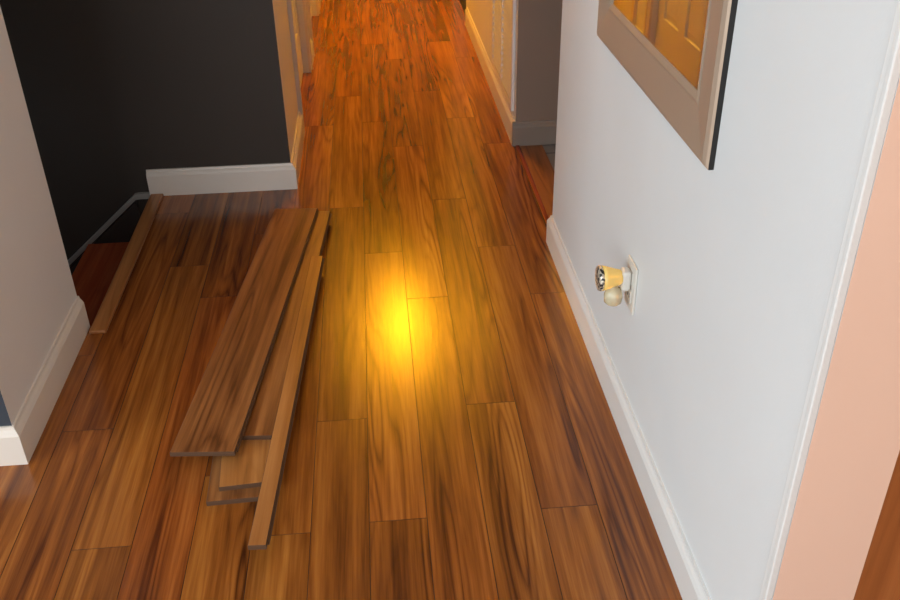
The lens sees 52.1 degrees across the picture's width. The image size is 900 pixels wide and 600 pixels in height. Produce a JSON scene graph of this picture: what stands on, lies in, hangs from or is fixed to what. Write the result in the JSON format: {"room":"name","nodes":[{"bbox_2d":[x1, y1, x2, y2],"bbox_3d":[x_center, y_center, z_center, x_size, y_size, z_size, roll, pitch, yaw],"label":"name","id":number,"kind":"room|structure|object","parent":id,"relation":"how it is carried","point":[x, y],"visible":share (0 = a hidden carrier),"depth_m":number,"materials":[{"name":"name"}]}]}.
{"room":"home hallway","nodes":[
{"label":"home hallway","id":0,"kind":"room"},
{"bbox_2d":[0,7,76,425],"bbox_3d":[-2.629,-0.696,1.794,3.085,2.400,0.605,-3,31,-4],"label":"wall","id":1,"kind":"structure","parent":0,"point":[38,293],"depth_m":2.34,"materials":[{"name":"white paint"}]},
{"bbox_2d":[0,296,89,465],"bbox_3d":[-2.603,0.285,2.384,3.100,0.110,0.620,-3,31,-4],"label":"baseboard","id":2,"kind":"structure","parent":1,"relation":"attached to","point":[18,441],"depth_m":2.39,"materials":[{"name":"white wood"}]},
{"bbox_2d":[0,0,260,266],"bbox_3d":[-2.499,-0.364,3.551,3.540,4.800,0.120,-3,31,-4],"label":"wall","id":3,"kind":"structure","parent":0,"point":[114,91],"depth_m":3.38,"materials":[{"name":"grey paint"}]},
{"bbox_2d":[68,192,149,274],"bbox_3d":[-2.099,0.475,4.021,1.903,1.959,0.018,-3,31,-4],"label":"trim","id":4,"kind":"structure","parent":3,"relation":"attached to","point":[122,229],"depth_m":3.63,"materials":[{"name":"white wood"}]},
{"bbox_2d":[89,194,163,333],"bbox_3d":[-1.092,-0.155,3.156,0.050,0.012,0.975,-3,31,-4],"label":"trim","id":5,"kind":"structure","parent":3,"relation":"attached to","point":[107,309],"depth_m":3.06,"materials":[{"name":"beige wood"}]},
{"bbox_2d":[239,0,316,163],"bbox_3d":[-0.957,-3.025,5.564,0.115,2.400,6.030,-3,31,-4],"label":"wall","id":6,"kind":"structure","parent":0,"point":[265,23],"depth_m":3.45,"materials":[{"name":"grey paint"}]},
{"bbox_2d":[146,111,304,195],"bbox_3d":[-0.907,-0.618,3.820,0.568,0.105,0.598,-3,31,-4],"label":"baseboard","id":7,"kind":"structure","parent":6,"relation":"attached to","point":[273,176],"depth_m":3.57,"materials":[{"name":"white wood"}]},
{"bbox_2d":[292,0,302,87],"bbox_3d":[-0.773,-1.863,3.992,0.035,2.032,0.814,-3,31,-4],"label":"door","id":8,"kind":"structure","parent":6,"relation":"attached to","point":[294,4],"depth_m":4.64,"materials":[{"name":"white wood"}]},
{"bbox_2d":[287,0,312,130],"bbox_3d":[-0.717,-1.893,3.980,0.018,2.110,0.960,-3,31,-4],"label":"door frame","id":9,"kind":"structure","parent":6,"relation":"attached to","point":[289,2],"depth_m":4.02,"materials":[{"name":"white wood"}]},
{"bbox_2d":[307,0,319,55],"bbox_3d":[-0.821,-2.504,4.984,0.018,2.110,0.960,-3,31,-4],"label":"door frame","id":10,"kind":"structure","parent":6,"relation":"attached to","point":[308,1],"depth_m":5.05,"materials":[{"name":"white wood"}]},
{"bbox_2d":[310,0,320,61],"bbox_3d":[-0.942,-2.447,6.821,0.015,0.105,4.490,-3,31,-4],"label":"baseboard","id":11,"kind":"structure","parent":6,"relation":"attached to","point":[312,50],"depth_m":5.05,"materials":[{"name":"white wood"}]},
{"bbox_2d":[0,0,682,599],"bbox_3d":[-0.755,-0.261,3.523,7.000,0.200,12.400,-3,31,-4],"label":"floor","id":12,"kind":"structure","parent":0,"point":[455,435],"depth_m":2.46,"materials":[{"name":"brown wood"}]},
{"bbox_2d":[72,242,128,326],"bbox_3d":[-2.147,0.642,3.563,2.105,1.360,0.918,-3,31,-4],"label":"staircase","id":13,"kind":"structure","parent":12,"relation":"attached to","point":[92,277],"depth_m":3.45,"materials":[{"name":"red wood"}]},
{"bbox_2d":[170,208,331,549],"bbox_3d":[-0.544,0.113,2.662,0.281,0.052,1.648,-1,31,-1],"label":"planks","id":14,"kind":"object","parent":12,"relation":"on","point":[240,414],"visible":1,"depth_m":2.48,"materials":[{"name":"brown wood"}]},
{"bbox_2d":[515,145,547,224],"bbox_3d":[0.328,-0.434,3.577,0.017,0.006,0.880,-3,31,-4],"label":"transition strip","id":15,"kind":"object","parent":12,"relation":"on","point":[519,151],"visible":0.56,"depth_m":3.60,"materials":[{"name":"red wood"}]},
{"bbox_2d":[520,145,553,217],"bbox_3d":[0.384,-0.351,3.638,0.105,0.200,0.910,-3,31,-4],"label":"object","id":16,"kind":"structure","parent":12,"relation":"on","point":[541,170],"depth_m":3.71,"materials":[{"name":"wood"}]},
{"bbox_2d":[460,0,465,12],"bbox_3d":[0.818,-2.977,5.529,1.520,2.500,1.090,-3,31,-4],"label":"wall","id":17,"kind":"structure","parent":0,"point":[463,2],"depth_m":6.08,"materials":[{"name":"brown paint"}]},
{"bbox_2d":[542,144,555,170],"bbox_3d":[1.383,-0.409,3.707,1.900,0.196,0.910,-3,31,-4],"label":"tile","id":18,"kind":"structure","parent":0,"point":[550,149],"depth_m":3.90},
{"bbox_2d":[545,0,562,119],"bbox_3d":[1.324,-1.744,3.494,1.890,2.500,0.120,-3,31,-4],"label":"wall","id":19,"kind":"structure","parent":0,"point":[555,6],"depth_m":3.79,"materials":[{"name":"beige paint"}]},
{"bbox_2d":[512,120,556,145],"bbox_3d":[1.276,-0.768,4.003,2.030,0.105,0.015,-3,31,-4],"label":"baseboard","id":20,"kind":"structure","parent":19,"relation":"attached to","point":[541,132],"depth_m":3.93,"materials":[{"name":"white wood"}]},
{"bbox_2d":[466,0,899,599],"bbox_3d":[0.524,-0.451,1.396,0.135,2.500,8.750,-3,31,-4],"label":"wall","id":21,"kind":"structure","parent":0,"point":[736,261],"depth_m":1.46,"materials":[{"name":"white paint"}]},
{"bbox_2d":[492,0,515,110],"bbox_3d":[0.230,-1.459,3.942,0.012,1.120,0.660,-3,31,-4],"label":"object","id":22,"kind":"structure","parent":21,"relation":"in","point":[503,11],"depth_m":4.05,"materials":[{"name":"beige paint"}]},
{"bbox_2d":[546,215,711,599],"bbox_3d":[0.489,0.220,2.405,0.150,0.105,1.830,-3,31,-4],"label":"baseboard","id":23,"kind":"structure","parent":21,"relation":"attached to","point":[689,580],"depth_m":2.20,"materials":[{"name":"white wood"}]},
{"bbox_2d":[624,255,638,314],"bbox_3d":[0.425,-0.035,2.167,0.008,0.124,0.076,-3,31,-4],"label":"wall outlet","id":24,"kind":"object","parent":21,"relation":"attached to","point":[630,296],"visible":0.85,"depth_m":2.15,"materials":[{"name":"beige plastic"}]},
{"bbox_2d":[595,265,630,305],"bbox_3d":[0.381,-0.036,2.162,0.080,0.101,0.062,-3,31,-4],"label":"plug-in air freshener","id":25,"kind":"object","parent":24,"relation":"attached to","point":[607,279],"visible":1,"depth_m":2.14,"materials":[{"name":"beige plastic"}]},
{"bbox_2d":[601,265,622,290],"bbox_3d":[0.378,-0.052,2.151,0.046,0.060,0.060,-3,31,-4],"label":"shade","id":26,"kind":"object","parent":25,"relation":"attached to","point":[611,278],"depth_m":2.13,"materials":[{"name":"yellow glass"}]},
{"bbox_2d":[604,286,622,305],"bbox_3d":[0.386,-0.019,2.173,0.044,0.060,0.044,-3,31,-4],"label":"oil bottle","id":27,"kind":"object","parent":25,"relation":"on","point":[613,295],"depth_m":2.16,"materials":[{"name":"beige plastic"}]},
{"bbox_2d":[597,0,737,169],"bbox_3d":[0.404,-0.826,1.721,0.018,0.895,0.846,-3,31,-4],"label":"wall mirror","id":28,"kind":"object","parent":21,"relation":"attached to","point":[677,52],"visible":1,"depth_m":1.70,"materials":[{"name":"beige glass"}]},
{"bbox_2d":[613,0,708,88],"bbox_3d":[0.408,-0.826,1.722,0.005,0.682,0.633,-3,31,-4],"label":"mirror glass","id":29,"kind":"object","parent":28,"relation":"attached to","point":[673,31],"depth_m":1.75,"materials":[{"name":"clear mirror"}]},
{"bbox_2d":[759,0,899,599],"bbox_3d":[0.489,-0.145,1.087,0.012,2.100,0.029,-3,31,-4],"label":"trim","id":30,"kind":"structure","parent":21,"relation":"attached to","point":[890,73],"depth_m":1.16,"materials":[{"name":"white wood"}]},
{"bbox_2d":[853,451,899,599],"bbox_3d":[1.025,-0.168,1.158,0.784,2.030,0.035,-3,31,-4],"label":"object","id":31,"kind":"object","parent":21,"relation":"attached to","point":[880,575],"visible":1,"depth_m":1.45,"materials":[{"name":"brown wood"}]},
{"bbox_3d":[-0.015,-3.660,6.673,0.125,2.500,3.650,-3,31,-4],"label":"wall","id":32,"kind":"structure","parent":0,"visible":0},
{"bbox_2d":[465,7,515,144],"bbox_3d":[0.022,-2.188,6.367,0.015,0.105,5.700,-3,31,-4],"label":"baseboard","id":33,"kind":"structure","parent":32,"relation":"attached to","point":[507,117],"depth_m":4.57,"materials":[{"name":"white wood"}]}
]}

